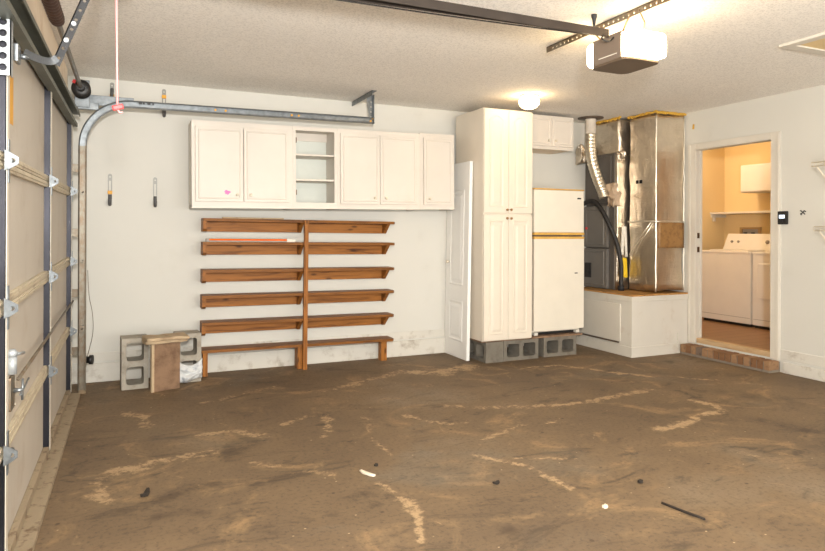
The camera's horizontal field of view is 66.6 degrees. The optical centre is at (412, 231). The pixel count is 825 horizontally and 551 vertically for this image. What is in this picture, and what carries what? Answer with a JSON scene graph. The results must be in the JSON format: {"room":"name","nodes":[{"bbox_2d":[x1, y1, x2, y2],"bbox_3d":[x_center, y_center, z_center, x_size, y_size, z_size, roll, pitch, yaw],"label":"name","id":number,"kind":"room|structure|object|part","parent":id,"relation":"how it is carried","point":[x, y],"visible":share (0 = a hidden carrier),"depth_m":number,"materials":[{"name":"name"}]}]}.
{"room":"garage","nodes":[
{"label":"garage","id":0,"kind":"room"},
{"bbox_2d":[68,76,586,364],"bbox_3d":[-0.207,0.000,6.160,5.870,2.440,0.120,0,0,-24],"label":"wall","id":1,"kind":"structure","parent":0,"point":[144,261],"depth_m":5.36,"materials":[{"name":"paint"}]},
{"bbox_2d":[108,174,111,205],"bbox_3d":[-2.437,-0.333,5.058,0.034,0.261,0.080,0,0,-24],"label":"hanger","id":2,"kind":"object","parent":1,"relation":"attached to","point":[109,178],"visible":1,"depth_m":5.08,"materials":[{"name":"white metal"}]},
{"bbox_2d":[110,83,113,96],"bbox_3d":[-2.423,-1.133,5.063,0.034,0.141,0.080,0,0,-24],"label":"hanger","id":3,"kind":"object","parent":1,"relation":"attached to","point":[111,87],"visible":0.81,"depth_m":5.08,"materials":[{"name":"silver metal"}]},
{"bbox_2d":[153,177,156,206],"bbox_3d":[-2.128,-0.322,5.196,0.031,0.251,0.080,0,0,-24],"label":"hanger","id":4,"kind":"object","parent":1,"relation":"attached to","point":[154,178],"visible":1,"depth_m":5.22,"materials":[{"name":"white metal"}]},
{"bbox_2d":[162,89,165,116],"bbox_3d":[-2.065,-1.067,5.223,0.034,0.241,0.080,0,0,-24],"label":"hanger","id":5,"kind":"object","parent":1,"relation":"attached to","point":[163,90],"visible":0.9,"depth_m":5.24,"materials":[{"name":"silver metal"}]},
{"bbox_2d":[188,120,292,209],"bbox_3d":[-1.456,-0.545,5.341,0.821,0.710,0.344,0,0,-24],"label":"upper cabinet","id":6,"kind":"object","parent":1,"relation":"attached to","point":[232,165],"visible":1,"depth_m":5.20,"materials":[{"name":"paint"}]},
{"bbox_3d":[-1.576,-0.546,5.133,0.378,0.609,0.023,0,0,-24],"label":"door","id":7,"kind":"part","parent":6,"relation":"part of","materials":[{"name":"paint"}]},
{"bbox_3d":[-1.226,-0.548,5.290,0.380,0.609,0.023,0,0,-24],"label":"door","id":8,"kind":"part","parent":6,"relation":"part of","materials":[{"name":"paint"}]},
{"bbox_2d":[72,329,523,383],"bbox_3d":[-0.498,1.101,5.956,4.880,0.235,0.018,0,0,-24],"label":"baseboard","id":9,"kind":"structure","parent":1,"relation":"attached to","point":[108,371],"depth_m":5.65,"materials":[{"name":"paint"}]},
{"bbox_2d":[287,126,337,209],"bbox_3d":[-0.908,-0.550,5.611,0.399,0.710,0.301,0,0,-24],"label":"upper cabinet","id":10,"kind":"object","parent":1,"relation":"attached to","point":[315,181],"visible":0.89,"depth_m":5.71,"materials":[{"name":"paint"}]},
{"bbox_3d":[-0.965,-0.854,5.734,0.367,0.070,0.018,0,0,-24],"label":"hanging rail","id":11,"kind":"part","parent":10,"relation":"part of","materials":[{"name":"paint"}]},
{"bbox_2d":[296,153,333,159],"bbox_3d":[-0.912,-0.665,5.619,0.367,0.016,0.272,0,0,-24],"label":"shelf","id":12,"kind":"object","parent":10,"relation":"attached to","point":[330,156],"depth_m":5.60,"materials":[{"name":"paint"}]},
{"bbox_2d":[296,179,333,183],"bbox_3d":[-0.910,-0.447,5.620,0.367,0.016,0.272,0,0,-24],"label":"shelf","id":13,"kind":"object","parent":10,"relation":"attached to","point":[298,181],"depth_m":5.56,"materials":[{"name":"paint"}]},
{"bbox_2d":[333,129,419,210],"bbox_3d":[-0.349,-0.555,5.838,0.803,0.712,0.344,0,0,-24],"label":"upper cabinet","id":14,"kind":"object","parent":1,"relation":"attached to","point":[377,170],"visible":0.97,"depth_m":5.70,"materials":[{"name":"paint"}]},
{"bbox_3d":[-0.467,-0.556,5.631,0.372,0.627,0.023,0,0,-24],"label":"door","id":15,"kind":"part","parent":14,"relation":"part of","materials":[{"name":"paint"}]},
{"bbox_3d":[-0.124,-0.558,5.785,0.372,0.627,0.023,0,0,-24],"label":"door","id":16,"kind":"part","parent":14,"relation":"part of","materials":[{"name":"paint"}]},
{"bbox_2d":[419,133,453,209],"bbox_3d":[0.182,-0.564,6.077,0.361,0.714,0.344,0,0,-24],"label":"upper cabinet","id":17,"kind":"object","parent":1,"relation":"attached to","point":[436,150],"visible":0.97,"depth_m":5.94,"materials":[{"name":"paint"}]},
{"bbox_2d":[532,114,572,153],"bbox_3d":[1.328,-1.009,6.562,0.632,0.346,0.396,0,0,-24],"label":"upper cabinet","id":18,"kind":"object","parent":1,"relation":"attached to","point":[550,134],"visible":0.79,"depth_m":6.43,"materials":[{"name":"paint"}]},
{"bbox_3d":[1.280,-1.014,6.359,0.308,0.290,0.023,0,0,-24],"label":"door","id":19,"kind":"part","parent":18,"relation":"part of","materials":[{"name":"paint"}]},
{"bbox_3d":[1.546,-1.013,6.479,0.268,0.290,0.023,0,0,-24],"label":"door","id":20,"kind":"part","parent":18,"relation":"part of","materials":[{"name":"paint"}]},
{"bbox_2d":[34,344,824,550],"bbox_3d":[1.415,1.286,2.537,5.870,0.120,8.064,0,0,-24],"label":"floor","id":21,"kind":"structure","parent":0,"point":[271,458],"depth_m":3.36,"materials":[{"name":"concrete"}]},
{"bbox_2d":[120,334,148,390],"bbox_3d":[-2.170,1.016,4.896,0.190,0.390,0.190,0,0,-28],"label":"cinder block","id":22,"kind":"object","parent":21,"relation":"on","point":[142,360],"visible":0.95,"depth_m":4.84,"materials":[{"name":"grey concrete"}]},
{"bbox_2d":[140,487,149,496],"bbox_3d":[-1.224,1.202,2.884,0.025,0.022,0.078,0,0,-3],"label":"dry leaf","id":23,"kind":"object","parent":21,"relation":"on","point":[147,491],"visible":1,"depth_m":2.88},
{"bbox_2d":[150,342,179,392],"bbox_3d":[-1.901,1.031,4.806,0.220,0.364,0.077,0,0,-44],"label":"board","id":24,"kind":"object","parent":21,"relation":"on","point":[164,358],"visible":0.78,"depth_m":4.77,"materials":[{"name":"brown wood"}]},
{"bbox_2d":[142,332,189,344],"bbox_3d":[-1.879,0.821,4.782,0.300,0.058,0.209,0,0,-34],"label":"wooden board","id":25,"kind":"object","parent":24,"relation":"on","point":[181,336],"visible":1,"depth_m":4.75,"materials":[{"name":"beige wood"}]},
{"bbox_2d":[173,330,200,381],"bbox_3d":[-1.838,1.017,5.122,0.190,0.390,0.190,0,0,-28],"label":"cinder block","id":26,"kind":"object","parent":21,"relation":"on","point":[195,354],"visible":0.48,"depth_m":5.07,"materials":[{"name":"grey concrete"}]},
{"bbox_2d":[180,358,202,382],"bbox_3d":[-1.768,1.111,4.996,0.198,0.185,0.075,0,0,-37],"label":"plastic bag","id":27,"kind":"object","parent":21,"relation":"on","point":[188,373],"visible":0.84,"depth_m":4.99,"materials":[{"name":"white plastic"}]},
{"bbox_2d":[200,217,394,376],"bbox_3d":[-0.980,0.550,5.609,1.723,1.334,0.214,1,0,-24],"label":"wall shelving","id":28,"kind":"object","parent":21,"relation":"on","point":[207,224],"depth_m":5.57,"materials":[{"name":"brown wood"}]},
{"bbox_3d":[-1.737,1.110,5.249,0.040,0.194,0.096,1,0,-24],"label":"leg","id":29,"kind":"part","parent":28,"relation":"part of","materials":[{"name":"brown wood"}]},
{"bbox_2d":[205,238,295,241],"bbox_3d":[-1.382,0.080,5.410,0.763,0.030,0.061,1,0,-24],"label":"fluorescent tube","id":30,"kind":"object","parent":28,"relation":"on","point":[206,239],"visible":0.95,"depth_m":5.37,"materials":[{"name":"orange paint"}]},
{"bbox_3d":[-1.376,-0.112,5.433,0.520,0.016,0.040,0,0,-24],"label":"wood strip","id":31,"kind":"part","parent":28,"relation":"part of","materials":[{"name":"white wood"}]},
{"bbox_3d":[-1.014,1.119,5.588,0.045,0.194,0.110,1,0,-24],"label":"leg","id":32,"kind":"part","parent":28,"relation":"part of","materials":[{"name":"brown wood"}]},
{"bbox_3d":[-0.942,0.561,5.528,0.037,1.312,0.035,1,0,-24],"label":"post","id":33,"kind":"part","parent":28,"relation":"part of","materials":[{"name":"brown wood"}]},
{"bbox_3d":[-0.283,1.129,5.949,0.060,0.194,0.070,1,0,-24],"label":"leg","id":34,"kind":"part","parent":28,"relation":"part of","materials":[{"name":"brown wood"}]},
{"bbox_2d":[359,469,375,476],"bbox_3d":[-0.229,1.214,3.150,0.102,0.010,0.025,0,0,42],"label":"stick","id":35,"kind":"object","parent":21,"relation":"on","point":[364,472],"visible":1,"depth_m":3.14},
{"bbox_2d":[445,161,472,360],"bbox_3d":[0.431,0.279,6.115,0.068,1.883,0.453,1,0,-24],"label":"door leaf","id":36,"kind":"structure","parent":21,"relation":"on","point":[459,220],"depth_m":6.06,"materials":[{"name":"white wood"}]},
{"bbox_2d":[469,339,502,362],"bbox_3d":[0.685,1.129,6.027,0.190,0.190,0.390,0,0,-24],"label":"cinder block","id":37,"kind":"object","parent":21,"relation":"on","point":[489,352],"visible":0.76,"depth_m":5.87,"materials":[{"name":"grey concrete"}]},
{"bbox_2d":[503,338,537,360],"bbox_3d":[0.997,1.130,6.068,0.390,0.190,0.190,0,0,-24],"label":"cinder block","id":38,"kind":"object","parent":21,"relation":"on","point":[515,347],"visible":0.77,"depth_m":6.02,"materials":[{"name":"grey concrete"}]},
{"bbox_2d":[470,338,527,342],"bbox_3d":[0.772,1.027,6.131,0.520,0.013,0.490,0,0,-24],"label":"board","id":39,"kind":"object","parent":38,"relation":"on","point":[470,338],"visible":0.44,"depth_m":5.90,"materials":[{"name":"wood"}]},
{"bbox_2d":[456,107,532,341],"bbox_3d":[0.791,-0.059,6.105,0.535,2.157,0.570,0,0,-24],"label":"tall cabinet","id":40,"kind":"object","parent":39,"relation":"on","point":[498,142],"visible":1,"depth_m":5.87,"materials":[{"name":"white wood"}]},
{"bbox_3d":[0.772,0.430,5.819,0.263,1.164,0.026,0,0,-24],"label":"door","id":41,"kind":"part","parent":40,"relation":"part of","materials":[{"name":"white wood"}]},
{"bbox_3d":[0.776,-0.648,5.819,0.263,0.960,0.026,0,0,-24],"label":"door","id":42,"kind":"part","parent":40,"relation":"part of","materials":[{"name":"white wood"}]},
{"bbox_3d":[1.014,0.431,5.928,0.263,1.164,0.026,0,0,-24],"label":"door","id":43,"kind":"part","parent":40,"relation":"part of","materials":[{"name":"white wood"}]},
{"bbox_3d":[1.019,-0.647,5.928,0.263,0.960,0.026,0,0,-24],"label":"door","id":44,"kind":"part","parent":40,"relation":"part of","materials":[{"name":"white wood"}]},
{"bbox_2d":[531,332,581,338],"bbox_3d":[1.308,1.027,6.415,0.600,0.018,0.570,0,0,-24],"label":"board","id":45,"kind":"object","parent":38,"relation":"on","point":[566,333],"visible":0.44,"depth_m":6.18,"materials":[{"name":"brown wood"}]},
{"bbox_2d":[531,188,583,335],"bbox_3d":[1.329,0.299,6.423,0.600,1.430,0.571,0,0,-24],"label":"refrigerator","id":46,"kind":"object","parent":45,"relation":"on","point":[557,214],"visible":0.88,"depth_m":6.16,"materials":[{"name":"metal"}]},
{"bbox_3d":[1.434,-0.194,6.195,0.600,0.418,0.058,0,0,-24],"label":"freezer door","id":47,"kind":"part","parent":46,"relation":"part of","materials":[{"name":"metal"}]},
{"bbox_3d":[1.431,0.524,6.195,0.600,0.894,0.058,0,0,-24],"label":"fridge door","id":48,"kind":"part","parent":46,"relation":"part of","materials":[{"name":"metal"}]},
{"bbox_3d":[1.435,0.065,6.188,0.600,0.023,0.056,0,0,-24],"label":"yellowed trim","id":49,"kind":"part","parent":46,"relation":"part of","materials":[{"name":"plastic"}]},
{"bbox_3d":[1.436,0.026,6.188,0.600,0.023,0.056,0,0,-24],"label":"yellowed trim","id":50,"kind":"part","parent":46,"relation":"part of","materials":[{"name":"plastic"}]},
{"bbox_3d":[1.437,-0.409,6.189,0.600,0.012,0.054,0,0,-24],"label":"yellowed trim","id":51,"kind":"part","parent":46,"relation":"part of","materials":[{"name":"plastic"}]},
{"bbox_2d":[538,335,575,356],"bbox_3d":[1.415,1.131,6.266,0.390,0.190,0.190,0,0,-24],"label":"cinder block","id":52,"kind":"object","parent":21,"relation":"on","point":[564,345],"visible":0.78,"depth_m":6.20,"materials":[{"name":"grey concrete"}]},
{"bbox_2d":[576,287,687,357],"bbox_3d":[2.277,0.927,6.670,0.768,0.606,0.947,0,0,-24],"label":"platform","id":53,"kind":"object","parent":21,"relation":"on","point":[632,323],"visible":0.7,"depth_m":6.29,"materials":[{"name":"paint"}]},
{"bbox_3d":[1.944,0.909,6.498,0.012,0.370,0.580,0,0,-24],"label":"access panel","id":54,"kind":"part","parent":53,"relation":"part of","materials":[{"name":"paint"}]},
{"bbox_2d":[575,116,630,289],"bbox_3d":[2.212,-0.297,6.890,0.721,1.838,0.538,0,0,-24],"label":"handler","id":55,"kind":"object","parent":53,"relation":"on","point":[601,265],"visible":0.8,"depth_m":6.71,"materials":[{"name":"grey metal"}]},
{"bbox_3d":[1.940,0.429,6.956,0.018,0.160,0.100,0,0,-24],"label":"control plate","id":56,"kind":"part","parent":55,"relation":"part of","materials":[{"name":"black plastic"}]},
{"bbox_3d":[2.007,0.401,6.865,0.041,0.425,0.369,0,0,-24],"label":"door panel","id":57,"kind":"part","parent":55,"relation":"part of","materials":[{"name":"grey metal"}]},
{"bbox_3d":[2.009,-0.049,6.865,0.041,0.445,0.369,0,0,-24],"label":"door panel","id":58,"kind":"part","parent":55,"relation":"part of","materials":[{"name":"grey metal"}]},
{"bbox_3d":[2.027,-0.556,6.853,0.020,0.490,0.404,0,0,-24],"label":"panel","id":59,"kind":"part","parent":55,"relation":"part of","materials":[{"name":"grey metal"}]},
{"bbox_2d":[584,199,623,290],"bbox_3d":[2.018,0.135,6.753,0.133,0.973,0.544,0,0,-36],"label":"hose","id":60,"kind":"object","parent":55,"relation":"attached to","point":[611,229],"visible":0.98,"depth_m":6.58,"materials":[{"name":"black plastic"}]},
{"bbox_3d":[2.221,1.125,6.645,0.635,0.210,0.947,0,0,-24],"label":"skirting","id":61,"kind":"part","parent":53,"relation":"part of","materials":[{"name":"paint"}]},
{"bbox_2d":[627,110,686,291],"bbox_3d":[2.534,-0.302,6.531,0.428,1.826,0.417,0,0,-24],"label":"duct","id":62,"kind":"object","parent":53,"relation":"on","point":[657,148],"visible":1,"depth_m":6.40,"materials":[{"name":"silver metal"}]},
{"bbox_2d":[661,502,704,519],"bbox_3d":[1.177,1.220,2.740,0.012,0.010,0.202,0,0,-37],"label":"twig","id":63,"kind":"object","parent":21,"relation":"on","point":[662,503],"visible":1,"depth_m":2.73,"materials":[{"name":"black plant"}]},
{"bbox_2d":[680,343,779,372],"bbox_3d":[2.956,1.182,5.913,0.151,0.102,0.973,0,0,-24],"label":"brick step","id":64,"kind":"structure","parent":21,"relation":"on","point":[761,364],"depth_m":5.80,"materials":[{"name":"brown brick"}]},
{"bbox_2d":[41,0,824,122],"bbox_3d":[1.426,-1.274,2.537,5.870,0.120,8.064,0,0,-24],"label":"ceiling","id":65,"kind":"structure","parent":0,"point":[720,52],"depth_m":4.26,"materials":[{"name":"white paint"}]},
{"bbox_2d":[519,93,539,109],"bbox_3d":[1.044,-1.153,5.619,0.186,0.123,0.186,0,0,-24],"label":"dome light","id":66,"kind":"object","parent":65,"relation":"attached to","point":[528,101],"visible":1,"depth_m":5.55,"materials":[{"name":"glass"}]},
{"bbox_2d":[578,116,608,198],"bbox_3d":[1.920,-0.776,6.712,0.290,0.871,0.292,0,0,-24],"label":"flue pipe","id":67,"kind":"object","parent":65,"relation":"hanging from","point":[590,121],"visible":1,"depth_m":6.67,"materials":[{"name":"metal"}]},
{"bbox_2d":[547,0,669,52],"bbox_3d":[1.086,-1.162,3.643,0.251,0.106,1.080,0,0,-24],"label":"mounting bar","id":68,"kind":"object","parent":65,"relation":"attached to","point":[640,9],"visible":0.84,"depth_m":3.52,"materials":[{"name":"metal"}]},
{"bbox_2d":[23,0,666,73],"bbox_3d":[-0.062,-0.892,3.054,3.114,0.515,0.345,0,0,-24],"label":"garage door opener","id":69,"kind":"object","parent":68,"relation":"hanging from","point":[631,50],"visible":1,"depth_m":3.43,"materials":[{"name":"white plastic"}]},
{"bbox_3d":[-1.415,-0.662,2.391,0.024,0.044,0.140,0,0,30],"label":"curved arm","id":70,"kind":"part","parent":69,"relation":"part of"},
{"bbox_3d":[-1.318,-0.871,2.492,0.197,0.458,0.030,0,0,-24],"label":"straight arm","id":71,"kind":"part","parent":69,"relation":"part of","materials":[{"name":"metal"}]},
{"bbox_2d":[112,0,123,112],"bbox_3d":[-1.188,-0.763,2.535,0.044,0.575,0.014,0,0,-24],"label":"cord","id":72,"kind":"object","parent":69,"relation":"hanging from","point":[117,106],"visible":1,"depth_m":2.53,"materials":[{"name":"fabric"}]},
{"bbox_3d":[-1.193,-0.777,2.532,0.015,0.546,0.008,0,0,-24],"label":"cord","id":73,"kind":"part","parent":72,"relation":"part of","materials":[{"name":"fabric"}]},
{"bbox_3d":[-1.189,-0.500,2.535,0.044,0.029,0.014,0,0,-24],"label":"pull handle","id":74,"kind":"part","parent":72,"relation":"part of","materials":[{"name":"red plastic"}]},
{"bbox_3d":[-0.130,-1.104,3.057,2.661,0.029,0.025,0,0,-23],"label":"drive chain","id":75,"kind":"part","parent":69,"relation":"part of","materials":[{"name":"black metal"}]},
{"bbox_3d":[-0.181,-1.122,3.061,2.770,0.056,0.153,0,0,-24],"label":"rail","id":76,"kind":"part","parent":69,"relation":"part of","materials":[{"name":"grey metal"}]},
{"bbox_2d":[779,32,824,55],"bbox_3d":[3.042,-1.199,3.721,0.910,0.016,1.200,0,0,-24],"label":"attic hatch","id":77,"kind":"object","parent":65,"relation":"attached to","point":[814,44],"visible":1,"depth_m":4.05,"materials":[{"name":"paint"}]},
{"bbox_3d":[3.042,-1.203,3.721,0.790,0.005,1.080,0,0,-24],"label":"hatch panel","id":78,"kind":"part","parent":77,"relation":"part of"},
{"bbox_2d":[702,148,724,249],"bbox_3d":[3.260,-0.064,7.778,1.780,2.285,0.100,0,0,-24],"label":"wall","id":79,"kind":"structure","parent":0,"point":[713,173],"depth_m":7.97,"materials":[{"name":"yellow paint"}]},
{"bbox_2d":[702,317,769,349],"bbox_3d":[3.810,1.131,6.542,1.780,0.100,2.810,0,0,-24],"label":"floor","id":80,"kind":"structure","parent":0,"point":[737,334],"depth_m":6.56,"materials":[{"name":"brown wood"}]},
{"bbox_2d":[702,234,769,326],"bbox_3d":[3.907,0.557,7.460,0.556,1.050,0.665,0,0,-24],"label":"washing machine","id":81,"kind":"object","parent":80,"relation":"on","point":[727,272],"visible":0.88,"depth_m":7.36,"materials":[{"name":"white metal"}]},
{"bbox_3d":[3.833,0.225,7.426,0.280,0.012,0.523,0,0,-24],"label":"lid","id":82,"kind":"part","parent":81,"relation":"part of","materials":[{"name":"white metal"}]},
{"bbox_2d":[752,252,769,329],"bbox_3d":[4.186,0.558,6.831,0.562,1.050,0.674,0,0,-24],"label":"dryer","id":83,"kind":"object","parent":80,"relation":"on","point":[761,260],"visible":0.29,"depth_m":6.92,"materials":[{"name":"white metal"}]},
{"bbox_3d":[3.935,0.554,6.719,0.012,0.395,0.552,0,0,-24],"label":"drum door","id":84,"kind":"part","parent":83,"relation":"part of","materials":[{"name":"white metal"}]},
{"bbox_2d":[670,84,824,371],"bbox_3d":[4.090,0.017,3.670,0.070,2.440,7.944,0,0,-24],"label":"wall","id":85,"kind":"structure","parent":0,"point":[799,114],"depth_m":5.38,"materials":[{"name":"paint"}]},
{"bbox_2d":[687,131,781,359],"bbox_3d":[3.052,0.126,5.967,0.106,2.010,0.995,0,0,-24],"label":"trim","id":86,"kind":"structure","parent":85,"relation":"attached to","point":[695,151],"depth_m":6.08,"materials":[{"name":"paint"}]},
{"bbox_2d":[778,211,787,223],"bbox_3d":[3.225,-0.117,5.471,0.032,0.115,0.084,0,0,-24],"label":"wall control","id":87,"kind":"object","parent":85,"relation":"attached to","point":[782,215],"visible":1,"depth_m":5.46,"materials":[{"name":"black plastic"}]},
{"bbox_2d":[780,349,824,381],"bbox_3d":[4.444,1.139,2.763,0.020,0.200,5.995,0,0,-24],"label":"baseboard","id":88,"kind":"structure","parent":85,"relation":"attached to","point":[788,368],"depth_m":5.30,"materials":[{"name":"paint"}]},
{"bbox_2d":[811,161,824,177],"bbox_3d":[3.494,-0.393,4.549,0.299,0.305,1.037,0,0,-24],"label":"wire shelf","id":89,"kind":"object","parent":85,"relation":"attached to","point":[818,168],"visible":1,"depth_m":4.94,"materials":[{"name":"white metal"}]},
{"bbox_2d":[813,226,824,238],"bbox_3d":[3.497,0.115,4.539,0.299,0.305,1.018,0,0,-24],"label":"wire shelf","id":90,"kind":"object","parent":85,"relation":"attached to","point":[813,226],"visible":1,"depth_m":4.92,"materials":[{"name":"white metal"}]},
{"bbox_2d":[724,141,770,243],"bbox_3d":[4.581,-0.058,6.886,0.100,2.285,2.610,0,0,-24],"label":"wall","id":91,"kind":"structure","parent":0,"point":[736,157],"depth_m":7.81,"materials":[{"name":"yellow paint"}]},
{"bbox_2d":[710,211,770,220],"bbox_3d":[4.411,-0.177,6.813,0.269,0.112,2.597,0,0,-24],"label":"shelf","id":92,"kind":"object","parent":91,"relation":"attached to","point":[714,215],"visible":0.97,"depth_m":7.70,"materials":[{"name":"paint"}]},
{"bbox_2d":[740,227,761,233],"bbox_3d":[4.136,0.030,7.703,0.041,0.155,0.285,0,0,-24],"label":"washer outlet box","id":93,"kind":"object","parent":91,"relation":"attached to","point":[743,230],"visible":0.61,"depth_m":7.70,"materials":[{"name":"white plastic"}]},
{"bbox_3d":[4.152,0.033,7.710,0.005,0.120,0.225,0,0,-24],"label":"plate","id":94,"kind":"part","parent":93,"relation":"part of","materials":[{"name":"white plastic"}]},
{"bbox_2d":[741,163,770,193],"bbox_3d":[4.246,-0.620,7.137,0.308,0.325,0.945,0,0,-24],"label":"upper cabinet","id":95,"kind":"object","parent":91,"relation":"attached to","point":[755,178],"visible":0.39,"depth_m":7.32,"materials":[{"name":"paint"}]},
{"bbox_3d":[-1.166,-0.004,1.309,0.146,2.440,7.944,0,0,-24],"label":"wall","id":96,"kind":"structure","parent":0,"visible":0},
{"bbox_2d":[26,0,67,84],"bbox_3d":[-1.508,-1.003,2.280,0.015,0.436,5.400,0,0,-24],"label":"trim","id":97,"kind":"structure","parent":96,"relation":"attached to","point":[36,7],"depth_m":3.52,"materials":[{"name":"beige wood"}]},
{"bbox_2d":[72,79,375,393],"bbox_3d":[-1.502,-0.004,5.212,2.427,2.438,0.540,0,0,-24],"label":"door track","id":98,"kind":"object","parent":96,"relation":"attached to","point":[92,102],"visible":0.84,"depth_m":4.68,"materials":[{"name":"metal"}]},
{"bbox_2d":[0,0,79,550],"bbox_3d":[-1.464,0.179,2.336,0.096,2.072,5.060,0,0,-24],"label":"door","id":99,"kind":"structure","parent":98,"relation":"attached to","point":[38,406],"depth_m":2.82,"materials":[{"name":"metal"}]},
{"bbox_3d":[-1.392,-0.639,2.142,0.046,0.221,0.040,0,0,-24],"label":"perforated plate","id":100,"kind":"part","parent":99,"relation":"part of","materials":[{"name":"silver metal"}]},
{"bbox_3d":[-1.431,0.574,2.242,0.009,0.121,0.100,0,0,-24],"label":"lock plate","id":101,"kind":"part","parent":99,"relation":"part of","materials":[{"name":"metal"}]},
{"bbox_3d":[-1.442,0.571,2.313,0.032,0.076,0.200,0,0,-24],"label":"lock handle","id":102,"kind":"part","parent":99,"relation":"part of","materials":[{"name":"metal"}]},
{"bbox_3d":[-1.480,0.512,2.296,0.020,0.580,5.000,0,0,-24],"label":"rail","id":103,"kind":"part","parent":99,"relation":"part of","materials":[{"name":"beige wood"}]},
{"bbox_3d":[-1.482,0.959,2.296,0.020,0.470,5.000,0,0,-24],"label":"rail","id":104,"kind":"part","parent":99,"relation":"part of","materials":[{"name":"beige wood"}]},
{"bbox_3d":[-1.476,-0.521,2.296,0.020,0.630,5.000,0,0,-24],"label":"rail","id":105,"kind":"part","parent":99,"relation":"part of","materials":[{"name":"beige metal"}]},
{"bbox_3d":[-1.478,0.008,2.296,0.020,0.584,5.000,0,0,-24],"label":"rail","id":106,"kind":"part","parent":99,"relation":"part of","materials":[{"name":"beige wood"}]},
{"bbox_3d":[-1.455,1.180,2.309,0.094,0.070,5.000,0,0,-24],"label":"rail","id":107,"kind":"part","parent":99,"relation":"part of","materials":[{"name":"beige wood"}]},
{"bbox_3d":[-2.000,0.538,3.509,0.014,0.054,2.480,0,0,-24],"label":"lock rod","id":108,"kind":"part","parent":99,"relation":"part of","materials":[{"name":"grey metal"}]},
{"bbox_2d":[41,0,90,98],"bbox_3d":[-1.451,-1.030,2.434,0.127,0.127,4.832,0,0,-24],"label":"shaft","id":109,"kind":"object","parent":98,"relation":"attached to","point":[81,89],"visible":1,"depth_m":3.27,"materials":[{"name":"black metal"}]},
{"bbox_2d":[86,270,93,364],"bbox_3d":[-2.521,0.666,4.873,0.102,0.710,0.325,0,0,-24],"label":"sensor","id":110,"kind":"object","parent":98,"relation":"attached to","point":[89,359],"visible":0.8,"depth_m":4.78,"materials":[{"name":"black plastic"}]}
]}

